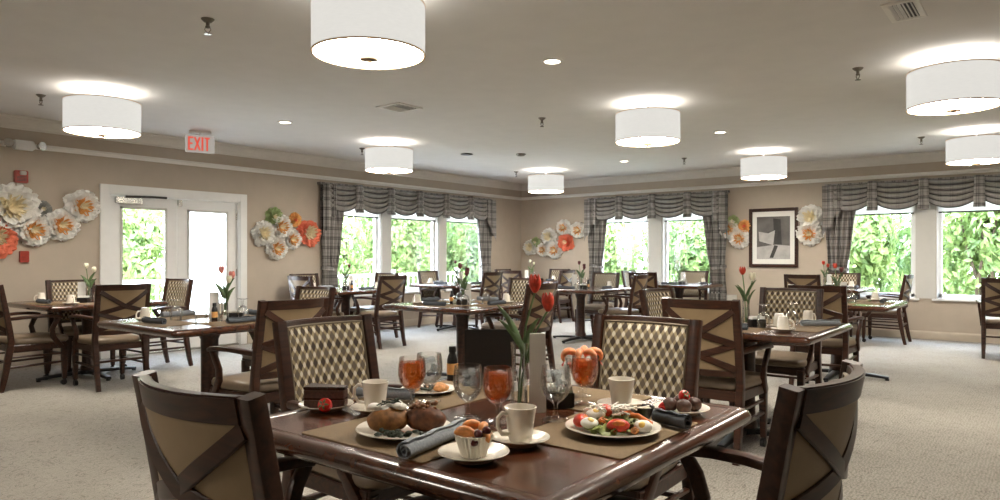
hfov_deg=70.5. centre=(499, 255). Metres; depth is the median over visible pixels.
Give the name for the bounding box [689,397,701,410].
truffle
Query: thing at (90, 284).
tulip
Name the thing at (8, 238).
paper flower
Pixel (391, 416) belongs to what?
potato
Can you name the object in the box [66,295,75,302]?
coffee cup
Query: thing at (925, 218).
trim
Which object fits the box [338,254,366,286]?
shrub
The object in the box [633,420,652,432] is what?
egg half
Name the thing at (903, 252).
shrub
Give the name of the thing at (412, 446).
napkin
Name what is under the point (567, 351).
shrimp
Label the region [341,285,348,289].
caddy
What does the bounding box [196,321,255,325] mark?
placemat
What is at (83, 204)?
paper flower
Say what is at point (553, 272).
cushion
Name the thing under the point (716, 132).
recessed light
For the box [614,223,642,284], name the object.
shrub
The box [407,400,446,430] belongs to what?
potato
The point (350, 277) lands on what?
table card
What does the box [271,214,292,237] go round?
paper flower
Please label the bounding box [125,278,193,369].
dining chair
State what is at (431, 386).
greens
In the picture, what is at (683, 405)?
truffle
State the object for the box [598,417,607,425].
cube
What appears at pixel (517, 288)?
cushion
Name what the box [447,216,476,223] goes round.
roller shade
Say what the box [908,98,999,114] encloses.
diffuser
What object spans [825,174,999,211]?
valance
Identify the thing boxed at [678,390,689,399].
strawberry
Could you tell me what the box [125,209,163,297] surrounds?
shrub
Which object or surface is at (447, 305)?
placemat
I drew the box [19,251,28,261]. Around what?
station
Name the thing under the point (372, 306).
dining chair
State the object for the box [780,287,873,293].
dining table
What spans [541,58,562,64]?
recessed light
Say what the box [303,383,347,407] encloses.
cake slice
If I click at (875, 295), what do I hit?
coffee cup
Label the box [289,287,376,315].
dining table
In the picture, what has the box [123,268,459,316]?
porch railing
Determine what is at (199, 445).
dining chair
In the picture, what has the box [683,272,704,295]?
cushion
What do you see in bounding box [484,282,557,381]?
dining chair
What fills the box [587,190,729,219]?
valance
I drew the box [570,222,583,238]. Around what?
paper flower
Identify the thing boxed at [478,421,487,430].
orange segment
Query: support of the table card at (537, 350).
on the dining table at (541, 471)
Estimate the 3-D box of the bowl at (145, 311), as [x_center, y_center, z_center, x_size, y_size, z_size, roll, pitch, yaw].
[-2.566,0.417,5.114,0.081,0.087,0.081,0,0,38]
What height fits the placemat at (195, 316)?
0.002 m
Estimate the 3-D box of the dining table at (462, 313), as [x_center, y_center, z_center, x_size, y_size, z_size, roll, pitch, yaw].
[-0.371,0.849,6.965,1.120,0.762,1.120,0,0,38]
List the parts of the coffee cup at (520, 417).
handle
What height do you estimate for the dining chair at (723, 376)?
0.978 m
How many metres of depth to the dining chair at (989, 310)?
8.46 m
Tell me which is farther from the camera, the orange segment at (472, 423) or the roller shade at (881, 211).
the roller shade at (881, 211)
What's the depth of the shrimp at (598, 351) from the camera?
2.35 m
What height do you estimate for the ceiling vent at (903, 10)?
0.017 m
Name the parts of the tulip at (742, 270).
stem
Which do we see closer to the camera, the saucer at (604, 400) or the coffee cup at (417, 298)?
the saucer at (604, 400)
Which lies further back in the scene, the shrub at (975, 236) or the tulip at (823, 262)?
the shrub at (975, 236)
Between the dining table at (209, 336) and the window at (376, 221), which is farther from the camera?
the window at (376, 221)
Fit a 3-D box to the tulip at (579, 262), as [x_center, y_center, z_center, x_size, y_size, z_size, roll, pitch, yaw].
[1.177,0.262,10.310,0.148,0.383,0.043,0,0,0]
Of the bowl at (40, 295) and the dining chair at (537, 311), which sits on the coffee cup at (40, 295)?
the bowl at (40, 295)
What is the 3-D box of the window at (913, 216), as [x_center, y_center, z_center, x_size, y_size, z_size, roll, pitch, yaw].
[5.840,-0.126,10.910,1.110,1.568,0.175,0,0,38]
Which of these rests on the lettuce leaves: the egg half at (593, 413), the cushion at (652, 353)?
the egg half at (593, 413)
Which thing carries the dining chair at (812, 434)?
on the floor
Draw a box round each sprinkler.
[36,94,45,105]
[201,17,214,34]
[538,117,545,126]
[852,67,863,80]
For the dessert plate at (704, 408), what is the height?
0.022 m
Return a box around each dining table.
[8,298,167,381]
[97,312,254,392]
[269,375,750,499]
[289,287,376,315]
[382,299,522,379]
[410,282,501,330]
[511,280,557,320]
[553,286,630,343]
[658,282,722,298]
[717,317,852,447]
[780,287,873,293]
[822,300,907,381]
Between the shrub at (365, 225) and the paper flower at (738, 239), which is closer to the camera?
the paper flower at (738, 239)
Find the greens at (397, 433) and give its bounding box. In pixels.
[374,428,423,440]
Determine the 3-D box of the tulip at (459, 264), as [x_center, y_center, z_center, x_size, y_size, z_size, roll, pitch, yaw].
[-0.371,0.262,6.964,0.148,0.383,0.043,0,0,0]
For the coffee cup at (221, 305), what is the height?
0.087 m
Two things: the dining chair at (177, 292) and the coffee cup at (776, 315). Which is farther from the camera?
the dining chair at (177, 292)
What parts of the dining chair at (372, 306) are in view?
seat, leg, leg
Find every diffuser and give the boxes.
[64,127,139,137]
[313,38,422,67]
[367,168,410,172]
[530,190,562,192]
[617,137,678,145]
[742,175,785,179]
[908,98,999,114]
[947,159,999,164]
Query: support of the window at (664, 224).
in the wall at (923, 314)
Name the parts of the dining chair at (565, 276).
leg, seat frame, seat, panel, rail, leg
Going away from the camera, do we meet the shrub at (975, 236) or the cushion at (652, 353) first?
the cushion at (652, 353)
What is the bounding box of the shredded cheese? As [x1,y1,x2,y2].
[583,402,648,415]
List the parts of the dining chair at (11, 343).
panel, leg, armrest, seat frame, seat, armrest, leg, leg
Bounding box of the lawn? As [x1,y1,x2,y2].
[151,284,945,316]
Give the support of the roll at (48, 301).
on the placemat at (52, 303)
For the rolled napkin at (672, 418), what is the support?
on the placemat at (561, 436)
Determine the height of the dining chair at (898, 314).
0.978 m
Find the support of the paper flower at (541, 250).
attached to the wall at (923, 314)
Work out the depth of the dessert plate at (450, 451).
1.62 m
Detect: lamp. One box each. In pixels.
[62,89,141,138]
[311,0,425,69]
[365,141,412,173]
[528,169,563,193]
[615,101,679,146]
[740,150,786,180]
[906,54,999,115]
[945,129,999,165]
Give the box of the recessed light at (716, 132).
[713,131,726,133]
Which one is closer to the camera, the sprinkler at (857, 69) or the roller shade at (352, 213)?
the sprinkler at (857, 69)
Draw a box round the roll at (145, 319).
[141,316,166,323]
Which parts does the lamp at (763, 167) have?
lamp shade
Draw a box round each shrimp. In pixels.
[561,347,575,365]
[575,348,582,367]
[581,345,587,360]
[583,348,596,366]
[591,347,602,364]
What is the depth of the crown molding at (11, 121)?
9.96 m
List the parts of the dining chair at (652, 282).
leg, rail, panel, leg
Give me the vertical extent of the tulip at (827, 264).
0.343 m
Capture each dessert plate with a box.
[298,399,353,412]
[437,442,509,464]
[653,401,709,416]
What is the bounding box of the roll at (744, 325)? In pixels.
[742,323,748,329]
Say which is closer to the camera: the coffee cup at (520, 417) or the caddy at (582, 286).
the coffee cup at (520, 417)
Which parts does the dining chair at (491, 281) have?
leg, panel, rail, leg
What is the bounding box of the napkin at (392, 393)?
[356,386,414,399]
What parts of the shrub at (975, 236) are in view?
stem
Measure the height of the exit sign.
0.280 m
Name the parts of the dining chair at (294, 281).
leg, rail, panel, leg, seat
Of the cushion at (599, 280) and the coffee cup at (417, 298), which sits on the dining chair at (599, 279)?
the cushion at (599, 280)
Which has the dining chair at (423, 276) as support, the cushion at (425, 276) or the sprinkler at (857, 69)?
the cushion at (425, 276)
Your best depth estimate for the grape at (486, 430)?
1.60 m
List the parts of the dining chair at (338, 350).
leg, armrest, rail, seat, seat frame, leg, leg, armrest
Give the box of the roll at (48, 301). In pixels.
[36,299,51,303]
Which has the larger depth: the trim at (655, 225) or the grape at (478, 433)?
the trim at (655, 225)
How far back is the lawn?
26.05 m
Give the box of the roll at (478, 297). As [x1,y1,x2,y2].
[477,296,498,300]
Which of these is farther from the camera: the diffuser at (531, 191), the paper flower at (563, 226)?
the paper flower at (563, 226)
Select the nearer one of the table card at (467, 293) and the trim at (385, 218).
the table card at (467, 293)
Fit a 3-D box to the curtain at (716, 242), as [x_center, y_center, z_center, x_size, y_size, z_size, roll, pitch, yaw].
[3.737,0.045,12.370,0.531,2.310,0.156,0,0,38]
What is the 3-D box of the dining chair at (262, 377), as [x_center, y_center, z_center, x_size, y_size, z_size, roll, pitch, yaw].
[-1.438,0.746,4.423,0.651,0.978,0.599,0,0,38]
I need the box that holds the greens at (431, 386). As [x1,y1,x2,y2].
[420,382,434,390]
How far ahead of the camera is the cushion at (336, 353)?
2.96 m
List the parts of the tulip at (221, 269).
stem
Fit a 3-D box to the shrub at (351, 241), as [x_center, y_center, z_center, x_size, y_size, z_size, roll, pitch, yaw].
[-4.037,-0.107,16.214,2.004,3.051,2.484,0,0,43]
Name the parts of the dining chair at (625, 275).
leg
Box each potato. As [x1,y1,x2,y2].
[367,397,407,432]
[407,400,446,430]
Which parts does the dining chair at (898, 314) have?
leg, leg, seat, armrest, seat frame, armrest, leg, leg, panel, rail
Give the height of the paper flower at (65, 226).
0.381 m
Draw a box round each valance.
[317,182,491,220]
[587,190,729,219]
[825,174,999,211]
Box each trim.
[0,140,520,199]
[381,211,390,272]
[439,215,445,289]
[521,167,999,199]
[649,215,661,282]
[916,203,935,298]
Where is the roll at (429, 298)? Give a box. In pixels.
[421,297,439,301]
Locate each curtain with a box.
[320,183,343,307]
[476,200,495,316]
[584,199,606,316]
[702,191,727,299]
[822,185,855,272]
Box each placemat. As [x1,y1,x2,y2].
[24,302,62,304]
[77,302,93,304]
[125,320,198,326]
[156,314,219,319]
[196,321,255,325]
[302,417,495,462]
[352,380,502,410]
[410,304,466,307]
[464,303,517,306]
[471,300,487,302]
[491,382,651,411]
[533,410,697,459]
[742,318,796,323]
[742,327,768,332]
[764,324,834,331]
[847,299,869,300]
[855,301,897,304]
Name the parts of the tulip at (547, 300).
stem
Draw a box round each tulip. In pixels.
[81,267,96,295]
[82,263,94,292]
[214,271,234,314]
[215,266,233,309]
[224,275,231,314]
[340,261,350,285]
[341,264,350,279]
[455,263,469,296]
[456,267,469,292]
[459,270,468,296]
[497,274,540,402]
[499,292,553,402]
[576,261,583,283]
[735,266,755,321]
[738,272,755,321]
[821,261,829,283]
[821,263,829,284]
[831,263,843,285]
[832,267,843,285]
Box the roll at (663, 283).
[661,282,676,284]
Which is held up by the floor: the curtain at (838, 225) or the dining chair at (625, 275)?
the dining chair at (625, 275)
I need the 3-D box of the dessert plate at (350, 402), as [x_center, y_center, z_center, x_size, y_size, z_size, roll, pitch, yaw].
[-0.531,0.459,2.160,0.166,0.022,0.166,0,0,38]
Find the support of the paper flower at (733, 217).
attached to the wall at (923, 314)
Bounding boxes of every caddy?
[77,296,89,302]
[229,310,243,316]
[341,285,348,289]
[457,297,466,304]
[546,383,573,408]
[579,284,586,288]
[747,316,765,326]
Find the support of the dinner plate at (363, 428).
on the placemat at (345, 433)
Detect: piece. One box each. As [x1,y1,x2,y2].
[409,383,419,391]
[433,383,448,391]
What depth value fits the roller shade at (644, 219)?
13.55 m
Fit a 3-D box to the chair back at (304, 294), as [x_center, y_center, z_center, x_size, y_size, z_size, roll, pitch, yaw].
[-1.560,0.490,5.946,0.382,0.410,0.130,0,0,38]
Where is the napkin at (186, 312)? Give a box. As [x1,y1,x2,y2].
[160,310,195,316]
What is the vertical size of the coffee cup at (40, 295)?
0.087 m
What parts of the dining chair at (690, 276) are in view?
leg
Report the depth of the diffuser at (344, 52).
3.90 m
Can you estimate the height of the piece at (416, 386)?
0.028 m
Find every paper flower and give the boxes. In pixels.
[0,182,42,230]
[0,220,18,258]
[15,214,52,246]
[38,200,51,216]
[45,208,80,241]
[63,189,101,222]
[250,220,275,246]
[265,207,282,224]
[265,236,287,259]
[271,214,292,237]
[283,229,301,249]
[289,212,301,226]
[296,220,321,247]
[523,239,537,254]
[531,237,539,246]
[536,243,547,256]
[541,228,556,244]
[546,241,562,258]
[556,219,570,234]
[558,234,574,250]
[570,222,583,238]
[719,219,737,238]
[728,215,739,226]
[728,228,748,248]
[738,219,750,232]
[795,223,824,246]
[796,204,821,226]
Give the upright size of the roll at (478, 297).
0.044 m
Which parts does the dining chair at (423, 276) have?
leg, armrest, leg, leg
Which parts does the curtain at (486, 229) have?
panel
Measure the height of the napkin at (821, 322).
0.044 m
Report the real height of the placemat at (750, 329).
0.002 m
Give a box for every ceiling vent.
[376,102,422,112]
[880,0,927,22]
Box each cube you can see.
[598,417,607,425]
[630,427,638,434]
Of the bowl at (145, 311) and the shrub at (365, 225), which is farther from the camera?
the shrub at (365, 225)
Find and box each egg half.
[580,417,598,427]
[586,408,605,418]
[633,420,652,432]
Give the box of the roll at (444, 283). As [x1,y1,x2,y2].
[434,282,446,284]
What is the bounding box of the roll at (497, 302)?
[487,300,505,304]
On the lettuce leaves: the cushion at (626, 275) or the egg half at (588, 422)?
the egg half at (588, 422)
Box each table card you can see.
[78,282,85,295]
[209,292,218,318]
[348,275,352,288]
[464,283,470,303]
[529,333,545,412]
[572,274,576,285]
[680,272,684,279]
[727,295,736,299]
[826,274,831,282]
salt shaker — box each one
[222,310,226,319]
[502,376,511,399]
[508,369,517,390]
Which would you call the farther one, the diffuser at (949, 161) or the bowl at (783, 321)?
the diffuser at (949, 161)
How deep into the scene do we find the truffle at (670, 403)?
2.09 m
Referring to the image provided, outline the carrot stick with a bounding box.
[628,413,652,423]
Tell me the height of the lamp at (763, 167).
0.429 m
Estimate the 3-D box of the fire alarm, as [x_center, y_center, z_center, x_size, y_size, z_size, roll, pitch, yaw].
[-5.233,-0.868,7.730,0.075,0.135,0.130,0,0,38]
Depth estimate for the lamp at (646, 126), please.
6.78 m
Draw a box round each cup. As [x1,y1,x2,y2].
[34,293,45,300]
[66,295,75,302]
[135,307,150,318]
[219,303,223,312]
[353,379,388,410]
[412,294,420,302]
[454,429,492,458]
[496,403,536,442]
[503,293,510,300]
[608,376,634,403]
[632,404,654,418]
[773,313,783,325]
[776,316,794,328]
[802,310,815,319]
[871,292,878,299]
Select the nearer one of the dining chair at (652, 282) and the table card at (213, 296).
the table card at (213, 296)
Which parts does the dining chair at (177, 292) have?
seat frame, leg, armrest, leg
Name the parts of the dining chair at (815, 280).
leg, rail, panel, leg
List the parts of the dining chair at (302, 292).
leg, seat frame, seat, leg, rail, leg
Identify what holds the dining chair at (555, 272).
on the floor
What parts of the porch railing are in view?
rail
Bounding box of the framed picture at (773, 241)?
[749,207,797,267]
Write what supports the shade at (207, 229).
attached to the door
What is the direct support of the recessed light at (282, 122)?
in the ceiling
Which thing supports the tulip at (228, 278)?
in the bud vase
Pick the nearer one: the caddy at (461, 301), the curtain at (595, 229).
the caddy at (461, 301)
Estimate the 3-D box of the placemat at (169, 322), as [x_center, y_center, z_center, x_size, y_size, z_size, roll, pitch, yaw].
[-2.349,0.468,4.919,0.450,0.002,0.330,0,0,38]
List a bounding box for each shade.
[190,212,225,313]
[344,209,377,217]
[391,212,435,221]
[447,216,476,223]
[607,215,647,223]
[664,213,702,221]
[855,206,913,215]
[939,201,999,212]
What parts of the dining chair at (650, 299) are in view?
leg, rail, leg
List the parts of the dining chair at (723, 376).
leg, rail, panel, rail, seat, seat frame, leg, armrest, leg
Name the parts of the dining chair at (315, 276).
leg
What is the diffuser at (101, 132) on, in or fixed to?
attached to the lamp at (91, 115)
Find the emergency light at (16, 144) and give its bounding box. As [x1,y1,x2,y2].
[3,138,46,150]
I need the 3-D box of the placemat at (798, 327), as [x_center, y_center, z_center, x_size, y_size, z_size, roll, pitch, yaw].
[1.955,0.468,4.614,0.330,0.002,0.450,0,0,38]
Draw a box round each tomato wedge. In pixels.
[573,413,587,426]
[596,404,612,416]
[606,418,629,431]
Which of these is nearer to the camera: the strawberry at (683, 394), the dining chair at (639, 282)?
the strawberry at (683, 394)
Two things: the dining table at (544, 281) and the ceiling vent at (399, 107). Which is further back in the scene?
the dining table at (544, 281)
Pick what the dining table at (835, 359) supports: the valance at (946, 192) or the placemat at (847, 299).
the placemat at (847, 299)
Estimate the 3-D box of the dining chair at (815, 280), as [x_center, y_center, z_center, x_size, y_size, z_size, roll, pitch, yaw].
[4.407,0.746,10.156,0.599,0.978,0.651,0,0,38]
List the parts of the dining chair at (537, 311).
armrest, leg, rail, panel, rail, leg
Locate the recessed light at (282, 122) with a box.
[277,121,292,123]
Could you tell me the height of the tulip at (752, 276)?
0.343 m
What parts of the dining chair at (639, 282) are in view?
armrest, seat, seat frame, leg, panel, rail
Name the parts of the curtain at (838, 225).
panel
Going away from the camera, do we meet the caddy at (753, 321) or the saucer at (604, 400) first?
the saucer at (604, 400)
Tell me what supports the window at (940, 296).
in the wall at (923, 314)
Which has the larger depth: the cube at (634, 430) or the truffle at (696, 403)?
the truffle at (696, 403)
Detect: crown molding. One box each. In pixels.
[0,113,521,190]
[521,151,945,190]
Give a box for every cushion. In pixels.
[52,282,89,319]
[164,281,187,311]
[289,322,367,400]
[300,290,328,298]
[421,272,437,295]
[509,280,528,314]
[551,270,559,279]
[593,274,615,299]
[600,321,686,397]
[624,272,629,292]
[646,292,670,316]
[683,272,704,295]
[766,291,814,319]
[832,275,856,295]
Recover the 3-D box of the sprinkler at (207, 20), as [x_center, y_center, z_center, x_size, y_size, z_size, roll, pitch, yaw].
[-1.875,-1.470,4.536,0.084,0.099,0.084,0,0,-12]
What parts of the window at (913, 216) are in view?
sill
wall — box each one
[0,127,520,358]
[521,161,999,334]
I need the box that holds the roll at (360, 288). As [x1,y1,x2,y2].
[358,286,373,289]
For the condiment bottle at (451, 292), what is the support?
on the dining table at (462, 313)
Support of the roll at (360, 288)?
on the dining table at (346, 294)
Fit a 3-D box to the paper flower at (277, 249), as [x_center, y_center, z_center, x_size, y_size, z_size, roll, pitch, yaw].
[-3.216,-0.111,10.255,0.173,0.361,0.393,0,0,38]
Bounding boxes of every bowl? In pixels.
[37,293,45,298]
[140,307,150,318]
[776,316,788,328]
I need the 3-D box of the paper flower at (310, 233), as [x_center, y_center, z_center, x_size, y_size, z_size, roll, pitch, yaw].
[-2.862,-0.336,10.685,0.185,0.423,0.432,0,0,40]
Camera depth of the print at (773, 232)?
11.82 m
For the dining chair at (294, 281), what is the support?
on the floor
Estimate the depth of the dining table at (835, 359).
6.96 m
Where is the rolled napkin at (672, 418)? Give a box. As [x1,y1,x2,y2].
[651,408,691,429]
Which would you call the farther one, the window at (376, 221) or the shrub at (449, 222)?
the shrub at (449, 222)
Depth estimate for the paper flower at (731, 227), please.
12.23 m
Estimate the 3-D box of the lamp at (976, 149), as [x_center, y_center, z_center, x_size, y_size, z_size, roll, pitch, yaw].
[5.743,-1.306,8.520,0.633,0.429,0.633,0,0,16]
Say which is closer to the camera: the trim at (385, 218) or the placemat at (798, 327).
the placemat at (798, 327)
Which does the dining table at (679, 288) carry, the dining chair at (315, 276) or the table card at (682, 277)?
the table card at (682, 277)
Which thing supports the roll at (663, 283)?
on the dining table at (679, 288)
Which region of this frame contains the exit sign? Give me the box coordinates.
[185,130,214,153]
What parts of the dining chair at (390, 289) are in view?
armrest, seat, leg, seat frame, panel, rail, leg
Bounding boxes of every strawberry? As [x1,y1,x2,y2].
[318,398,331,411]
[658,402,665,409]
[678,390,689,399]
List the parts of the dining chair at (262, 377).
armrest, seat frame, seat, leg, rail, leg, panel, rail, leg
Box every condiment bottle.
[211,303,217,319]
[447,346,457,379]
[450,290,453,302]
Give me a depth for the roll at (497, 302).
6.70 m
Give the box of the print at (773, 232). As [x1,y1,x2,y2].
[757,216,789,258]
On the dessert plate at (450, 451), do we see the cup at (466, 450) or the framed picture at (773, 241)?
the cup at (466, 450)
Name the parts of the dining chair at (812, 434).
armrest, armrest, leg, panel, rail, leg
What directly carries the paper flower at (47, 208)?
attached to the wall at (52, 175)
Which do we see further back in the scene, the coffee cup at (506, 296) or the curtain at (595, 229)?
the curtain at (595, 229)
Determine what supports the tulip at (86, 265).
in the bud vase
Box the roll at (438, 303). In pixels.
[423,300,445,305]
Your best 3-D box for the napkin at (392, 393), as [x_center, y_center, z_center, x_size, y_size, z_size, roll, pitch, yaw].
[-0.379,0.444,2.309,0.214,0.039,0.036,0,0,18]
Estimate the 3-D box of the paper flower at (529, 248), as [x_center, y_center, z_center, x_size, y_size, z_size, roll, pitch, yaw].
[0.620,-0.182,14.847,0.368,0.353,0.163,0,0,38]
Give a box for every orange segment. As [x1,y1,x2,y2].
[454,425,474,436]
[462,419,479,429]
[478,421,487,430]
[482,433,490,442]
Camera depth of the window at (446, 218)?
13.22 m
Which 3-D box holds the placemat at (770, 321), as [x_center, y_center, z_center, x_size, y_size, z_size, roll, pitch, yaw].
[1.895,0.468,5.106,0.450,0.002,0.330,0,0,38]
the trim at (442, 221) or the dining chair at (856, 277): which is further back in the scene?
the trim at (442, 221)
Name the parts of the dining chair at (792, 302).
leg, seat, seat frame, rail, rail, leg, leg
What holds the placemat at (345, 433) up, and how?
on the dining table at (541, 471)
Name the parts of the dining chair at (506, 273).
leg, rail, panel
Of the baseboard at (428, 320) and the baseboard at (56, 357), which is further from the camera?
the baseboard at (428, 320)
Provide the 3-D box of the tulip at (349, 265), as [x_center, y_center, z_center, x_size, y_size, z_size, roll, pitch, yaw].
[-2.178,0.282,9.975,0.148,0.343,0.045,0,0,-17]
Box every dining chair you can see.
[0,284,67,392]
[45,279,114,371]
[68,283,150,392]
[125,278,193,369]
[132,370,439,499]
[206,297,328,413]
[241,286,335,411]
[272,314,415,499]
[287,275,343,315]
[289,273,339,311]
[350,273,398,337]
[352,275,406,348]
[417,270,452,327]
[459,272,502,327]
[481,277,543,330]
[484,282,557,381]
[495,269,516,318]
[499,270,521,320]
[548,269,570,319]
[554,270,574,322]
[572,314,702,499]
[575,272,619,334]
[598,274,648,315]
[608,359,865,499]
[621,270,635,307]
[628,272,657,308]
[639,287,734,405]
[661,297,773,465]
[682,270,708,299]
[755,287,823,385]
[784,274,820,287]
[788,284,864,384]
[826,272,860,336]
[861,274,913,344]
[976,277,999,358]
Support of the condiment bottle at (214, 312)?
on the dining table at (209, 336)
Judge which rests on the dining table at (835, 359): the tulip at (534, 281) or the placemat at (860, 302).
the placemat at (860, 302)
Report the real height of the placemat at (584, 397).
0.002 m
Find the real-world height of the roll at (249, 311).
0.044 m
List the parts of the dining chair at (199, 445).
leg, rail, panel, leg, armrest, armrest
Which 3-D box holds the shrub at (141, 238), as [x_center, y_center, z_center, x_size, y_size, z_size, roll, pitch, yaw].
[-7.079,-0.103,12.536,2.484,3.042,2.004,0,0,-27]
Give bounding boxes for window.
[354,214,380,296]
[405,217,441,293]
[444,218,479,290]
[602,219,648,287]
[662,217,718,292]
[847,205,918,299]
[932,206,980,301]
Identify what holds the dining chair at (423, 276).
on the floor
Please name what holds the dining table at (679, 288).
on the floor
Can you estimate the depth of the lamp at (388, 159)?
9.15 m
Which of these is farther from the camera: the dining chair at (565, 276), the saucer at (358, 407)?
the dining chair at (565, 276)
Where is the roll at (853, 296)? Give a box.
[847,295,858,298]
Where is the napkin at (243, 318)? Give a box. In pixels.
[226,315,255,322]
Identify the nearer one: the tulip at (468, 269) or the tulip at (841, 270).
the tulip at (468, 269)
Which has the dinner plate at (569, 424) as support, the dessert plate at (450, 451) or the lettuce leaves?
the lettuce leaves
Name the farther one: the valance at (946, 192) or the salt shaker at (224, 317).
the valance at (946, 192)
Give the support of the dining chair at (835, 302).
on the floor
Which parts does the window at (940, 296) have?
sill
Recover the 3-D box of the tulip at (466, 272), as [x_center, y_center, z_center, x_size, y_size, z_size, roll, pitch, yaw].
[-0.359,0.297,6.972,0.044,0.313,0.152,0,0,-38]
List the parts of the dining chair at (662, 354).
armrest, leg, rail, seat, seat frame, leg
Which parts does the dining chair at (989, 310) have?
leg, rail, rail, panel, seat frame, seat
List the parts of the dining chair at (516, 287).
seat, leg, rail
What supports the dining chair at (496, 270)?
on the floor
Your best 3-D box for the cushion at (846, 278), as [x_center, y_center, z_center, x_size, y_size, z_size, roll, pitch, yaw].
[5.314,0.490,10.943,0.382,0.410,0.130,0,0,38]
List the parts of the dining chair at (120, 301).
leg, armrest, leg, seat, seat frame, rail, leg, panel, rail, leg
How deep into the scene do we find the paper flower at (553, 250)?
14.47 m
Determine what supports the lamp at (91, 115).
attached to the ceiling
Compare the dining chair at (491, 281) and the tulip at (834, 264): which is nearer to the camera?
the tulip at (834, 264)
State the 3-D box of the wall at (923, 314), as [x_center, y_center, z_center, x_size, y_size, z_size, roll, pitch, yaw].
[5.827,-0.145,10.967,13.520,2.750,0.160,0,0,38]
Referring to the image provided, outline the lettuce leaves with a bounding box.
[584,413,637,435]
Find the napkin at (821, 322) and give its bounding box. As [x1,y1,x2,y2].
[800,319,840,325]
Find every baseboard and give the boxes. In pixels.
[0,351,81,370]
[247,312,495,343]
[555,310,999,343]
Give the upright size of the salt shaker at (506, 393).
0.078 m
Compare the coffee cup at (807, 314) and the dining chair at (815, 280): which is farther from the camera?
the dining chair at (815, 280)
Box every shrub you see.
[123,209,163,316]
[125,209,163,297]
[338,217,372,286]
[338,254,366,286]
[356,218,430,287]
[356,225,428,287]
[418,222,470,270]
[427,222,479,282]
[604,223,639,284]
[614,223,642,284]
[636,221,709,282]
[640,221,696,245]
[849,214,903,292]
[884,214,998,293]
[943,211,999,294]
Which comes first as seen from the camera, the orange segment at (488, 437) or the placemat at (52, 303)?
the orange segment at (488, 437)
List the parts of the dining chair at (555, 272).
leg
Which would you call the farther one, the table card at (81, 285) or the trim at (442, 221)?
the trim at (442, 221)
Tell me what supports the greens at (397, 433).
on the dinner plate at (363, 428)
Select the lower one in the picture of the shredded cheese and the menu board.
the shredded cheese
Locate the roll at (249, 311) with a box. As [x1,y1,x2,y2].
[246,309,256,314]
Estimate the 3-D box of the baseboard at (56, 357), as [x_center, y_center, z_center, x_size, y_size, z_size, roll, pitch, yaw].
[-6.998,1.171,5.518,0.016,0.118,7.280,0,0,38]
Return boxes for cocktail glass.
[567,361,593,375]
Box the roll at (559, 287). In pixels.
[558,286,574,288]
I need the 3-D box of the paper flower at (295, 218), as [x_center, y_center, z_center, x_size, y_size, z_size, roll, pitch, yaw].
[-3.037,-0.542,10.529,0.094,0.226,0.220,0,0,38]
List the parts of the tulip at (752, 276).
stem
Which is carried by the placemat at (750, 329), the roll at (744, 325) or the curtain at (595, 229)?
the roll at (744, 325)
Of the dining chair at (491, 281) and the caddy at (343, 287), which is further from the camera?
the dining chair at (491, 281)
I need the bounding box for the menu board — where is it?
[464,329,515,386]
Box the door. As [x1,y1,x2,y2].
[100,184,246,359]
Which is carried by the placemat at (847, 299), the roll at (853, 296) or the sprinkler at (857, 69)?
the roll at (853, 296)
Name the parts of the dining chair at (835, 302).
leg, rail, seat frame, panel, rail, seat, leg, leg, armrest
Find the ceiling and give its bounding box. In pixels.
[0,0,999,183]
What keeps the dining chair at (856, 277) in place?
on the floor
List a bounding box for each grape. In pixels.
[471,437,477,446]
[474,429,482,437]
[482,426,490,433]
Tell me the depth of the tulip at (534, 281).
2.16 m
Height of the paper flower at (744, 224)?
0.230 m
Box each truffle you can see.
[663,397,676,410]
[676,399,691,411]
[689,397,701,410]
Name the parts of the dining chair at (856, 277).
leg, leg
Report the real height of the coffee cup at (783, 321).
0.087 m
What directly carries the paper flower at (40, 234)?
attached to the wall at (52, 175)
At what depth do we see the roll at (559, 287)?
9.95 m
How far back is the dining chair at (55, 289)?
7.58 m
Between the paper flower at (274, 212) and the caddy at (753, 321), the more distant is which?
the paper flower at (274, 212)
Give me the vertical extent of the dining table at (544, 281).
0.762 m
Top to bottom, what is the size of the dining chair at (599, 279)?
0.978 m
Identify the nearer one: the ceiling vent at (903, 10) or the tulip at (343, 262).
the ceiling vent at (903, 10)
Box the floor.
[0,316,999,499]
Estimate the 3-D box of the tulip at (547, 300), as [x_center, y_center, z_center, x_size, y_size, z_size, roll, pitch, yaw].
[0.082,0.282,2.163,0.170,0.343,0.038,0,0,14]
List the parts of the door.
closer arm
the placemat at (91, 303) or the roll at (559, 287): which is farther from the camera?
the roll at (559, 287)
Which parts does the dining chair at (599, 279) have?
leg, seat frame, leg, seat, rail, rail, leg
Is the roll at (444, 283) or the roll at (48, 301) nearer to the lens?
the roll at (48, 301)
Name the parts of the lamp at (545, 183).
lamp shade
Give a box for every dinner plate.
[356,420,449,440]
[401,383,455,395]
[565,418,661,439]
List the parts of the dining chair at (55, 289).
leg, seat, leg, rail, rail, leg, leg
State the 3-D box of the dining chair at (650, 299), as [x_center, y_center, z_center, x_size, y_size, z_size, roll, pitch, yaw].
[1.430,0.746,5.425,0.651,0.978,0.599,0,0,43]
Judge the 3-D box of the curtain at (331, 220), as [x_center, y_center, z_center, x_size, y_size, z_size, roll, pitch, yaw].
[-2.583,0.045,11.016,0.156,2.310,0.531,0,0,38]
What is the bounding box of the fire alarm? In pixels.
[14,170,27,182]
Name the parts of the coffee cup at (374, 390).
handle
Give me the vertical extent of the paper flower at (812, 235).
0.406 m
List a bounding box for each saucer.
[63,302,79,304]
[350,403,387,414]
[492,429,549,448]
[597,398,645,410]
[771,327,795,331]
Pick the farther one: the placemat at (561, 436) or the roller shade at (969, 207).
the roller shade at (969, 207)
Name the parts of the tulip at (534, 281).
stem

